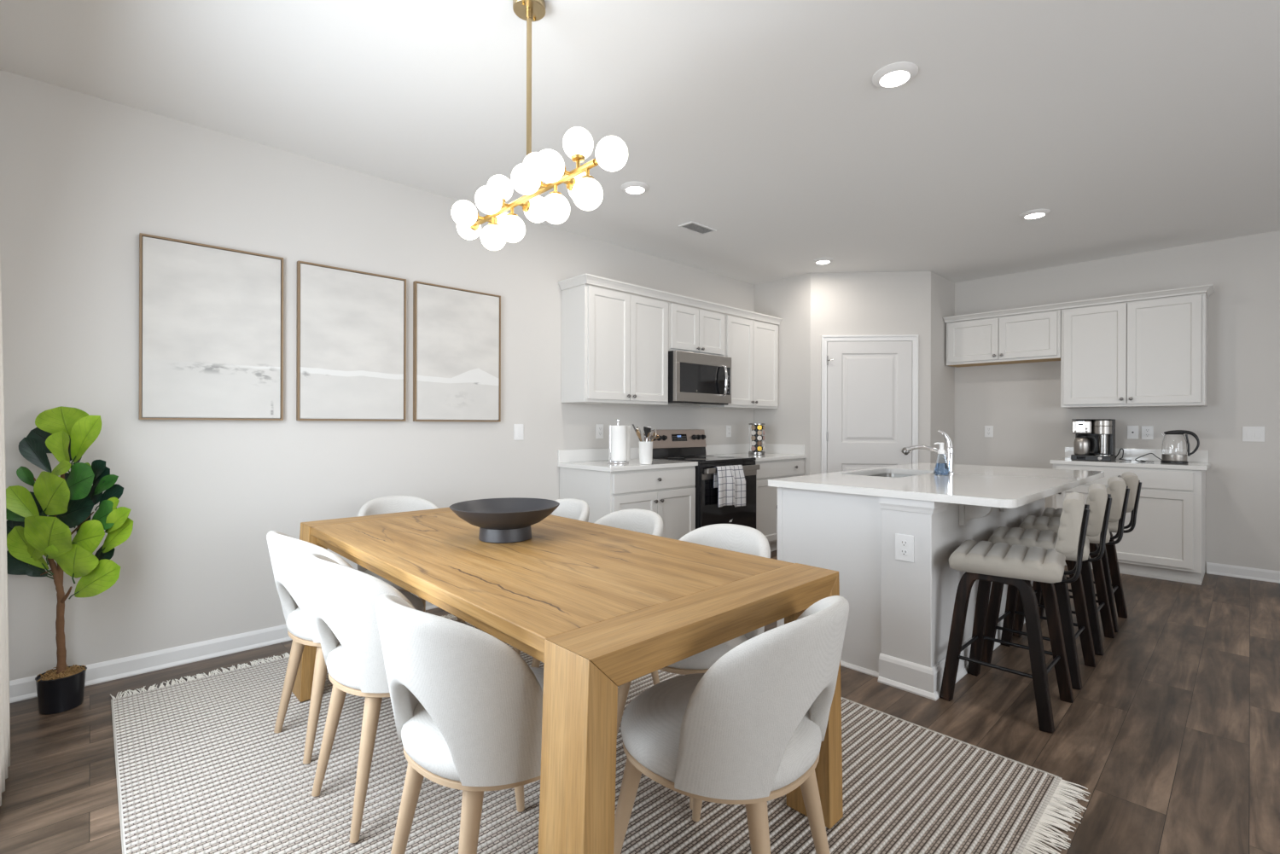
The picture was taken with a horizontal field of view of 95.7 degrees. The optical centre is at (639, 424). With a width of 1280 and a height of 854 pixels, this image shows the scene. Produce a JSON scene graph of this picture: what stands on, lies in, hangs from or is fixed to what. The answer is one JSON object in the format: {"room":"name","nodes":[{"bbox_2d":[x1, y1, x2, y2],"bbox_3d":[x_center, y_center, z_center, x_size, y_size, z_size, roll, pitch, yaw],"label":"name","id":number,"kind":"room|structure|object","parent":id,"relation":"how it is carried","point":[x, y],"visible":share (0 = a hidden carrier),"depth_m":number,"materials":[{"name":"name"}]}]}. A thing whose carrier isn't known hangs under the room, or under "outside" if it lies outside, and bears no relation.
{"room":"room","nodes":[
{"label":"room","id":0,"kind":"room"},
{"bbox_2d":[0,69,754,680],"bbox_3d":[-0.292,-0.155,4.931,7.283,2.740,0.120,0,0,-43],"label":"wall","id":1,"kind":"structure","parent":0,"point":[82,176],"depth_m":3.03,"materials":[{"name":"white paint"}]},
{"bbox_2d":[138,232,283,420],"bbox_3d":[-2.204,-0.472,3.008,0.603,0.899,0.035,0,0,-43],"label":"framed picture","id":2,"kind":"object","parent":1,"relation":"attached to","point":[212,316],"visible":1,"depth_m":2.98,"materials":[{"name":"white paper"}]},
{"bbox_2d":[9,600,438,703],"bbox_3d":[-1.710,1.166,3.490,3.008,0.090,0.022,0,0,-43],"label":"baseboard","id":3,"kind":"structure","parent":1,"relation":"attached to","point":[22,689],"depth_m":2.88,"materials":[{"name":"white paint"}]},
{"bbox_2d":[296,260,406,421],"bbox_3d":[-1.713,-0.471,3.473,0.604,0.899,0.035,0,0,-43],"label":"framed picture","id":4,"kind":"object","parent":1,"relation":"attached to","point":[351,324],"visible":1,"depth_m":3.44,"materials":[{"name":"white paper"}]},
{"bbox_2d":[413,280,500,421],"bbox_3d":[-1.228,-0.469,3.933,0.615,0.899,0.035,0,0,-43],"label":"framed picture","id":5,"kind":"object","parent":1,"relation":"attached to","point":[456,332],"visible":1,"depth_m":3.90,"materials":[{"name":"white paper"}]},
{"bbox_2d":[514,424,523,440],"bbox_3d":[-0.892,0.056,4.272,0.078,0.118,0.010,0,0,-43],"label":"light switch","id":6,"kind":"object","parent":1,"relation":"attached to","point":[519,428],"visible":1,"depth_m":4.27,"materials":[{"name":"white plastic"}]},
{"bbox_2d":[557,447,639,463],"bbox_3d":[-0.298,0.251,4.827,0.933,0.100,0.020,0,0,-43],"label":"backsplash","id":7,"kind":"structure","parent":1,"relation":"attached to","point":[584,455],"depth_m":4.69,"materials":[{"name":"white stone"}]},
{"bbox_2d":[596,424,603,438],"bbox_3d":[-0.333,0.058,4.804,0.075,0.118,0.008,0,0,-43],"label":"wall outlet","id":8,"kind":"object","parent":1,"relation":"attached to","point":[599,427],"visible":1,"depth_m":4.80,"materials":[{"name":"white plastic"}]},
{"bbox_2d":[561,284,668,405],"bbox_3d":[-0.171,-0.607,4.719,0.899,0.879,0.347,0,0,-43],"label":"upper cabinet","id":9,"kind":"object","parent":1,"relation":"attached to","point":[614,344],"visible":1,"depth_m":4.51,"materials":[{"name":"white paint"}]},
{"bbox_2d":[558,273,782,325],"bbox_3d":[0.422,-1.077,5.277,2.596,0.062,0.352,0,0,-43],"label":"crown molding","id":10,"kind":"structure","parent":1,"relation":"attached to","point":[584,278],"depth_m":4.81,"materials":[{"name":"white paint"}]},
{"bbox_2d":[668,302,724,356],"bbox_3d":[0.434,-0.836,5.292,0.763,0.417,0.347,0,0,-43],"label":"upper cabinet","id":11,"kind":"object","parent":1,"relation":"attached to","point":[690,329],"visible":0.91,"depth_m":5.15,"materials":[{"name":"white paint"}]},
{"bbox_2d":[668,350,731,405],"bbox_3d":[0.468,-0.403,5.255,0.757,0.444,0.447,0,0,-43],"label":"microwave","id":12,"kind":"object","parent":11,"relation":"attached to","point":[694,379],"visible":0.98,"depth_m":5.09,"materials":[{"name":"silver metal"}]},
{"bbox_2d":[726,425,731,436],"bbox_3d":[0.919,0.072,5.991,0.078,0.118,0.008,0,0,-43],"label":"wall outlet","id":13,"kind":"object","parent":1,"relation":"attached to","point":[728,427],"visible":1,"depth_m":5.99,"materials":[{"name":"white plastic"}]},
{"bbox_2d":[700,314,778,409],"bbox_3d":[1.036,-0.603,5.864,0.894,0.879,0.347,0,0,-43],"label":"upper cabinet","id":14,"kind":"object","parent":1,"relation":"attached to","point":[752,346],"visible":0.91,"depth_m":5.74,"materials":[{"name":"white paint"}]},
{"bbox_2d":[705,443,805,454],"bbox_3d":[1.130,0.255,5.764,0.897,0.100,0.627,0,0,-43],"label":"backsplash","id":15,"kind":"structure","parent":1,"relation":"attached to","point":[733,448],"depth_m":5.98,"materials":[{"name":"white stone"}]},
{"bbox_2d":[0,0,1279,285],"bbox_3d":[2.272,-1.557,2.232,7.283,0.080,7.558,0,0,-43],"label":"ceiling","id":16,"kind":"structure","parent":0,"point":[1140,125],"depth_m":2.74,"materials":[{"name":"white paint"}]},
{"bbox_2d":[451,0,628,250],"bbox_3d":[-0.400,-1.105,2.092,0.277,0.840,1.015,0,0,-43],"label":"globe chandelier","id":17,"kind":"object","parent":16,"relation":"hanging from","point":[547,165],"visible":1,"depth_m":1.99,"materials":[{"name":"white glass"}]},
{"bbox_2d":[620,181,649,194],"bbox_3d":[-0.032,-1.514,3.722,0.184,0.020,0.184,0,0,-43],"label":"recessed light","id":18,"kind":"object","parent":16,"relation":"in","point":[632,188],"visible":1,"depth_m":3.69,"materials":[{"name":"white plastic"}]},
{"bbox_2d":[678,221,716,235],"bbox_3d":[0.446,-1.518,4.482,0.290,0.010,0.145,0,0,-43],"label":"ceiling vent","id":19,"kind":"object","parent":16,"relation":"in","point":[692,226],"visible":1,"depth_m":4.48,"materials":[{"name":"white metal"}]},
{"bbox_2d":[812,257,833,264],"bbox_3d":[1.695,-1.509,5.360,0.184,0.020,0.184,0,0,-43],"label":"recessed light","id":20,"kind":"object","parent":16,"relation":"in","point":[821,260],"visible":1,"depth_m":5.32,"materials":[{"name":"white plastic"}]},
{"bbox_2d":[872,61,918,87],"bbox_3d":[1.108,-1.510,2.517,0.184,0.020,0.184,0,0,-43],"label":"recessed light","id":21,"kind":"object","parent":16,"relation":"in","point":[896,74],"visible":1,"depth_m":2.49,"materials":[{"name":"white plastic"}]},
{"bbox_2d":[1019,209,1050,219],"bbox_3d":[2.834,-1.505,4.158,0.184,0.020,0.184,0,0,-43],"label":"recessed light","id":22,"kind":"object","parent":16,"relation":"in","point":[1032,214],"visible":1,"depth_m":4.13,"materials":[{"name":"white plastic"}]},
{"bbox_2d":[0,549,1279,853],"bbox_3d":[2.264,1.253,2.232,7.283,0.060,7.558,0,0,-43],"label":"floor","id":23,"kind":"structure","parent":0,"point":[1172,736],"depth_m":2.32,"materials":[{"name":"wood"}]},
{"bbox_2d":[5,406,133,715],"bbox_3d":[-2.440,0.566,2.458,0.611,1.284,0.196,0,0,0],"label":"potted plant","id":24,"kind":"object","parent":23,"relation":"on","point":[68,500],"visible":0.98,"depth_m":2.43,"materials":[{"name":"green plant"}]},
{"bbox_2d":[110,614,1090,853],"bbox_3d":[-0.433,1.210,2.255,2.364,0.009,3.156,0,0,-43],"label":"area rug","id":25,"kind":"object","parent":23,"relation":"on","point":[202,767],"visible":0.43,"depth_m":1.89,"materials":[{"name":"fabric"}]},
{"bbox_2d":[266,530,424,763],"bbox_3d":[-1.163,0.802,2.313,0.502,0.806,0.555,0,0,42],"label":"dining chair","id":26,"kind":"object","parent":25,"relation":"on","point":[288,553],"visible":0.45,"depth_m":2.09,"materials":[{"name":"white fabric"}]},
{"bbox_2d":[303,552,474,843],"bbox_3d":[-0.800,0.803,1.928,0.502,0.806,0.555,0,0,43],"label":"dining chair","id":27,"kind":"object","parent":25,"relation":"on","point":[343,599],"visible":0.63,"depth_m":1.69,"materials":[{"name":"white fabric"}]},
{"bbox_2d":[356,495,465,622],"bbox_3d":[-1.203,0.802,3.031,0.502,0.806,0.555,0,0,-43],"label":"dining chair","id":28,"kind":"object","parent":25,"relation":"on","point":[390,504],"visible":0.19,"depth_m":3.19,"materials":[{"name":"white fabric"}]},
{"bbox_2d":[375,594,543,853],"bbox_3d":[-0.379,0.804,1.492,0.502,0.806,0.555,0,0,41],"label":"dining chair","id":29,"kind":"object","parent":25,"relation":"on","point":[468,707],"visible":0.82,"depth_m":1.26,"materials":[{"name":"white fabric"}]},
{"bbox_2d":[475,498,589,655],"bbox_3d":[-0.530,0.804,2.932,0.555,0.806,0.502,0,0,-43],"label":"dining chair","id":30,"kind":"object","parent":25,"relation":"on","point":[578,509],"visible":0.12,"depth_m":3.08,"materials":[{"name":"white fabric"}]},
{"bbox_2d":[291,507,843,853],"bbox_3d":[-0.473,0.825,2.197,1.023,0.760,2.115,0,0,-43],"label":"dining table","id":31,"kind":"object","parent":25,"relation":"on","point":[604,608],"visible":0.74,"depth_m":1.53,"materials":[{"name":"brown wood"}]},
{"bbox_2d":[449,497,559,543],"bbox_3d":[-0.524,0.378,2.258,0.418,0.132,0.418,0,0,-43],"label":"pedestal bowl","id":32,"kind":"object","parent":31,"relation":"on","point":[508,520],"visible":1,"depth_m":2.18,"materials":[{"name":"black metal"}]},
{"bbox_2d":[530,508,663,685],"bbox_3d":[-0.169,0.805,2.551,0.555,0.806,0.502,0,0,-43],"label":"dining chair","id":33,"kind":"object","parent":25,"relation":"on","point":[635,520],"visible":0.18,"depth_m":2.72,"materials":[{"name":"white fabric"}]},
{"bbox_2d":[616,523,770,809],"bbox_3d":[0.209,0.806,2.138,0.555,0.806,0.502,0,0,-43],"label":"dining chair","id":34,"kind":"object","parent":25,"relation":"on","point":[730,537],"visible":0.2,"depth_m":2.12,"materials":[{"name":"white fabric"}]},
{"bbox_2d":[613,595,849,853],"bbox_3d":[0.229,0.806,1.454,0.555,0.806,0.502,0,0,41],"label":"dining chair","id":35,"kind":"object","parent":25,"relation":"on","point":[749,730],"visible":1,"depth_m":1.23,"materials":[{"name":"white fabric"}]},
{"bbox_2d":[559,465,695,540],"bbox_3d":[-0.073,0.776,4.602,0.909,0.880,0.657,0,0,-43],"label":"base cabinet","id":36,"kind":"object","parent":23,"relation":"on","point":[669,492],"visible":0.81,"depth_m":4.37,"materials":[{"name":"white paint"}]},
{"bbox_2d":[557,447,698,471],"bbox_3d":[-0.086,0.268,4.604,0.933,0.132,0.637,0,0,-43],"label":"countertop","id":37,"kind":"structure","parent":36,"relation":"on","point":[587,459],"depth_m":4.54,"materials":[{"name":"white stone"}]},
{"bbox_2d":[607,418,628,463],"bbox_3d":[-0.172,0.129,4.517,0.168,0.345,0.168,0,0,-43],"label":"paper towel holder","id":38,"kind":"object","parent":37,"relation":"on","point":[618,421],"visible":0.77,"depth_m":4.46,"materials":[{"name":"silver metal"}]},
{"bbox_2d":[609,425,630,461],"bbox_3d":[-0.169,0.146,4.516,0.147,0.275,0.142,0,0,22],"label":"paper towel roll","id":39,"kind":"object","parent":38,"relation":"on","point":[620,435],"visible":0.98,"depth_m":4.46,"materials":[{"name":"white paper"}]},
{"bbox_2d":[638,441,652,464],"bbox_3d":[0.045,0.216,4.406,0.112,0.172,0.112,0,0,-43],"label":"utensil crock","id":40,"kind":"object","parent":37,"relation":"on","point":[645,448],"visible":0.99,"depth_m":4.36,"materials":[{"name":"white ceramic"}]},
{"bbox_2d":[635,429,641,442],"bbox_3d":[0.018,0.162,4.398,0.118,0.250,0.051,0,0,-43],"label":"utensil","id":41,"kind":"object","parent":40,"relation":"in","point":[637,432],"visible":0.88,"depth_m":4.36,"materials":[{"name":"brown wood"}]},
{"bbox_2d":[643,426,651,442],"bbox_3d":[0.046,0.152,4.411,0.072,0.269,0.039,0,0,36],"label":"utensil","id":42,"kind":"object","parent":40,"relation":"in","point":[647,430],"visible":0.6,"depth_m":4.42,"materials":[{"name":"silver metal"}]},
{"bbox_2d":[649,429,657,442],"bbox_3d":[0.068,0.161,4.402,0.128,0.254,0.055,0,0,33],"label":"utensil","id":43,"kind":"object","parent":40,"relation":"in","point":[654,429],"visible":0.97,"depth_m":4.38,"materials":[{"name":"grey metal"}]},
{"bbox_2d":[651,431,659,442],"bbox_3d":[0.080,0.172,4.419,0.145,0.233,0.064,0,0,8],"label":"utensil","id":44,"kind":"object","parent":40,"relation":"in","point":[654,433],"visible":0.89,"depth_m":4.40,"materials":[{"name":"brown metal"}]},
{"bbox_2d":[644,429,759,529],"bbox_3d":[0.559,0.624,5.157,0.760,1.148,0.717,0,0,-43],"label":"range","id":45,"kind":"object","parent":23,"relation":"on","point":[683,445],"visible":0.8,"depth_m":5.07,"materials":[{"name":"black metal"}]},
{"bbox_2d":[652,454,756,464],"bbox_3d":[0.562,0.309,5.154,0.760,0.026,0.593,0,0,-43],"label":"cooktop","id":46,"kind":"object","parent":45,"relation":"in","point":[701,459],"depth_m":5.06,"materials":[{"name":"black glass"}]},
{"bbox_2d":[713,465,745,507],"bbox_3d":[0.754,0.522,4.849,0.373,0.350,0.059,0,0,-43],"label":"dish towel","id":47,"kind":"object","parent":45,"relation":"hanging from","point":[730,481],"visible":1,"depth_m":4.82,"materials":[{"name":"white fabric"}]},
{"bbox_2d":[755,458,804,551],"bbox_3d":[1.139,0.779,5.752,0.892,0.880,0.657,0,0,-43],"label":"base cabinet","id":48,"kind":"object","parent":23,"relation":"on","point":[766,497],"visible":0.34,"depth_m":5.43,"materials":[{"name":"white paint"}]},
{"bbox_2d":[705,443,806,461],"bbox_3d":[1.133,0.272,5.761,0.897,0.132,0.637,0,0,-43],"label":"countertop","id":49,"kind":"structure","parent":48,"relation":"on","point":[773,451],"depth_m":5.90,"materials":[{"name":"white stone"}]},
{"bbox_2d":[748,423,765,454],"bbox_3d":[1.179,0.146,5.840,0.168,0.318,0.168,0,0,-43],"label":"pod carousel","id":50,"kind":"object","parent":49,"relation":"on","point":[756,451],"visible":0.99,"depth_m":5.79,"materials":[{"name":"silver metal"}]},
{"bbox_2d":[776,487,1045,701],"bbox_3d":[1.806,0.782,3.569,2.124,0.878,1.009,0,0,-43],"label":"kitchen island","id":51,"kind":"object","parent":23,"relation":"on","point":[898,624],"visible":0.44,"depth_m":2.81,"materials":[{"name":"white paint"}]},
{"bbox_2d":[895,533,913,562],"bbox_3d":[1.223,0.572,2.679,0.008,0.122,0.085,0,0,-43],"label":"wall outlet","id":52,"kind":"object","parent":51,"relation":"attached to","point":[904,544],"visible":1,"depth_m":2.68,"materials":[{"name":"white plastic"}]},
{"bbox_2d":[900,540,907,546],"bbox_3d":[1.221,0.551,2.677,0.002,0.028,0.033,0,0,-43],"label":"socket","id":53,"kind":"object","parent":52,"relation":"attached to","point":[903,543],"depth_m":2.68,"materials":[{"name":"grey plastic"}]},
{"bbox_2d":[900,549,907,555],"bbox_3d":[1.221,0.593,2.677,0.002,0.028,0.033,0,0,-43],"label":"socket","id":54,"kind":"object","parent":52,"relation":"attached to","point":[903,552],"depth_m":2.68,"materials":[{"name":"grey plastic"}]},
{"bbox_2d":[768,462,1104,508],"bbox_3d":[1.889,0.325,3.506,2.168,0.034,1.170,0,0,-43],"label":"island countertop","id":55,"kind":"structure","parent":51,"relation":"on","point":[996,486],"depth_m":3.03,"materials":[{"name":"white stone"}]},
{"bbox_2d":[866,473,915,477],"bbox_3d":[1.610,0.431,3.692,0.748,0.179,0.418,0,0,-43],"label":"sink","id":56,"kind":"object","parent":55,"relation":"in","point":[893,475],"visible":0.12,"depth_m":4.01,"materials":[{"name":"grey metal"}]},
{"bbox_2d":[901,430,954,473],"bbox_3d":[1.828,0.170,3.682,0.302,0.274,0.054,0,0,28],"label":"kitchen faucet","id":57,"kind":"object","parent":55,"relation":"on","point":[949,450],"visible":0.91,"depth_m":3.63,"materials":[{"name":"silver metal"}]},
{"bbox_2d":[932,442,949,476],"bbox_3d":[1.825,0.208,3.503,0.092,0.198,0.092,0,0,-43],"label":"soap dispenser","id":58,"kind":"object","parent":55,"relation":"on","point":[941,468],"visible":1,"depth_m":3.48,"materials":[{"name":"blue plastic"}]},
{"bbox_2d":[939,492,1090,733],"bbox_3d":[1.653,0.759,2.543,0.446,0.928,0.527,0,0,-43],"label":"bar stool","id":59,"kind":"object","parent":23,"relation":"on","point":[987,562],"visible":1,"depth_m":2.48,"materials":[{"name":"black wood"}]},
{"bbox_2d":[981,483,1112,690],"bbox_3d":[2.049,0.760,2.918,0.446,0.928,0.527,0,0,-43],"label":"bar stool","id":60,"kind":"object","parent":23,"relation":"on","point":[1099,501],"visible":0.66,"depth_m":2.88,"materials":[{"name":"black paint"}]},
{"bbox_2d":[1012,477,1129,655],"bbox_3d":[2.467,0.762,3.315,0.446,0.928,0.527,0,0,-43],"label":"bar stool","id":61,"kind":"object","parent":23,"relation":"on","point":[1117,488],"visible":0.42,"depth_m":3.21,"materials":[{"name":"black paint"}]},
{"bbox_2d":[1039,471,1141,632],"bbox_3d":[2.830,0.763,3.660,0.446,0.928,0.527,0,0,-43],"label":"bar stool","id":62,"kind":"object","parent":23,"relation":"on","point":[1109,559],"visible":0.3,"depth_m":3.50,"materials":[{"name":"black paint"}]},
{"bbox_2d":[1052,464,1205,585],"bbox_3d":[4.128,0.788,4.912,0.647,0.880,0.936,0,0,-43],"label":"base cabinet","id":63,"kind":"object","parent":23,"relation":"on","point":[1167,539],"visible":0.63,"depth_m":4.54,"materials":[{"name":"white paint"}]},
{"bbox_2d":[1049,447,1210,471],"bbox_3d":[4.144,0.281,4.918,0.621,0.132,0.980,0,0,-43],"label":"countertop","id":64,"kind":"structure","parent":63,"relation":"on","point":[1199,460],"depth_m":4.84,"materials":[{"name":"white stone"}]},
{"bbox_2d":[1070,418,1131,461],"bbox_3d":[4.024,0.134,5.048,0.292,0.358,0.387,0,0,-43],"label":"coffee maker","id":65,"kind":"object","parent":64,"relation":"on","point":[1095,439],"visible":1,"depth_m":5.02,"materials":[{"name":"black plastic"}]},
{"bbox_2d":[1134,430,1199,463],"bbox_3d":[4.300,0.180,4.726,0.358,0.268,0.168,0,0,15],"label":"glass kettle","id":66,"kind":"object","parent":64,"relation":"on","point":[1174,450],"visible":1,"depth_m":4.66,"materials":[{"name":"clear glass"}]},
{"bbox_2d":[754,271,954,475],"bbox_3d":[2.291,-0.147,6.040,2.124,2.740,0.556,0,0,3],"label":"wall","id":67,"kind":"structure","parent":0,"point":[811,306],"depth_m":5.81,"materials":[{"name":"white paint"}]},
{"bbox_2d":[820,334,918,473],"bbox_3d":[2.280,0.168,5.739,0.937,2.110,0.103,0,0,4],"label":"door","id":68,"kind":"structure","parent":67,"relation":"in","point":[869,396],"depth_m":5.76,"materials":[{"name":"white paint"}]},
{"bbox_2d":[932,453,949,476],"bbox_3d":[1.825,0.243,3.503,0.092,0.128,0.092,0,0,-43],"label":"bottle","id":69,"kind":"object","parent":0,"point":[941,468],"depth_m":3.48,"materials":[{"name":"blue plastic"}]},
{"bbox_2d":[954,230,1279,572],"bbox_3d":[4.907,-0.140,4.654,0.120,2.740,7.438,0,0,-43],"label":"wall","id":70,"kind":"structure","parent":0,"point":[1021,402],"depth_m":4.80,"materials":[{"name":"white paint"}]},
{"bbox_2d":[984,425,993,437],"bbox_3d":[3.586,0.074,5.952,0.008,0.118,0.078,0,0,-43],"label":"wall outlet","id":71,"kind":"object","parent":70,"relation":"attached to","point":[988,429],"visible":1,"depth_m":5.95,"materials":[{"name":"white plastic"}]},
{"bbox_2d":[946,309,1061,367],"bbox_3d":[3.583,-0.826,5.710,0.347,0.439,0.973,0,0,-43],"label":"upper cabinet","id":72,"kind":"object","parent":70,"relation":"attached to","point":[1035,337],"visible":0.96,"depth_m":5.58,"materials":[{"name":"white paint"}]},
{"bbox_2d":[942,284,1215,322],"bbox_3d":[3.917,-1.071,5.349,0.360,0.050,1.967,0,0,-43],"label":"crown molding","id":73,"kind":"structure","parent":70,"relation":"attached to","point":[1209,289],"depth_m":5.08,"materials":[{"name":"white paint"}]},
{"bbox_2d":[1127,425,1138,439],"bbox_3d":[4.364,0.071,5.129,0.014,0.118,0.078,0,0,-43],"label":"cable jack","id":74,"kind":"object","parent":70,"relation":"attached to","point":[1132,431],"visible":1,"depth_m":5.13,"materials":[{"name":"white plastic"}]},
{"bbox_2d":[1060,292,1207,407],"bbox_3d":[4.244,-0.598,5.012,0.347,0.891,0.941,0,0,-43],"label":"upper cabinet","id":75,"kind":"object","parent":70,"relation":"attached to","point":[1153,352],"visible":1,"depth_m":4.87,"materials":[{"name":"white paint"}]},
{"bbox_2d":[1064,447,1208,462],"bbox_3d":[4.357,0.265,5.130,0.020,0.100,0.965,0,0,-43],"label":"backsplash","id":76,"kind":"structure","parent":70,"relation":"attached to","point":[1129,454],"depth_m":5.05,"materials":[{"name":"white stone"}]},
{"bbox_2d":[1141,425,1153,439],"bbox_3d":[4.434,0.074,5.059,0.008,0.118,0.078,0,0,-43],"label":"wall outlet","id":77,"kind":"object","parent":70,"relation":"attached to","point":[1147,431],"visible":1,"depth_m":5.05,"materials":[{"name":"white plastic"}]},
{"bbox_2d":[1206,562,1279,583],"bbox_3d":[6.006,1.189,3.389,0.022,0.090,3.845,0,0,-43],"label":"baseboard","id":78,"kind":"structure","parent":70,"relation":"attached to","point":[1265,575],"depth_m":4.63,"materials":[{"name":"white paint"}]},
{"bbox_2d":[1242,426,1264,442],"bbox_3d":[4.871,0.077,4.597,0.010,0.120,0.122,0,0,-43],"label":"light switch","id":79,"kind":"object","parent":70,"relation":"attached to","point":[1249,433],"visible":1,"depth_m":4.59,"materials":[{"name":"white plastic"}]},
{"bbox_3d":[-0.289,-0.155,-0.276,0.120,2.740,7.438,0,0,-43],"label":"wall","id":80,"kind":"structure","parent":0,"visible":0},
{"bbox_2d":[0,260,10,806],"bbox_3d":[-1.400,-0.030,1.084,0.139,2.460,2.600,0,0,-43],"label":"curtain","id":81,"kind":"object","parent":80,"relation":"hanging from","point":[4,659],"visible":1,"depth_m":1.95,"materials":[{"name":"white fabric"}]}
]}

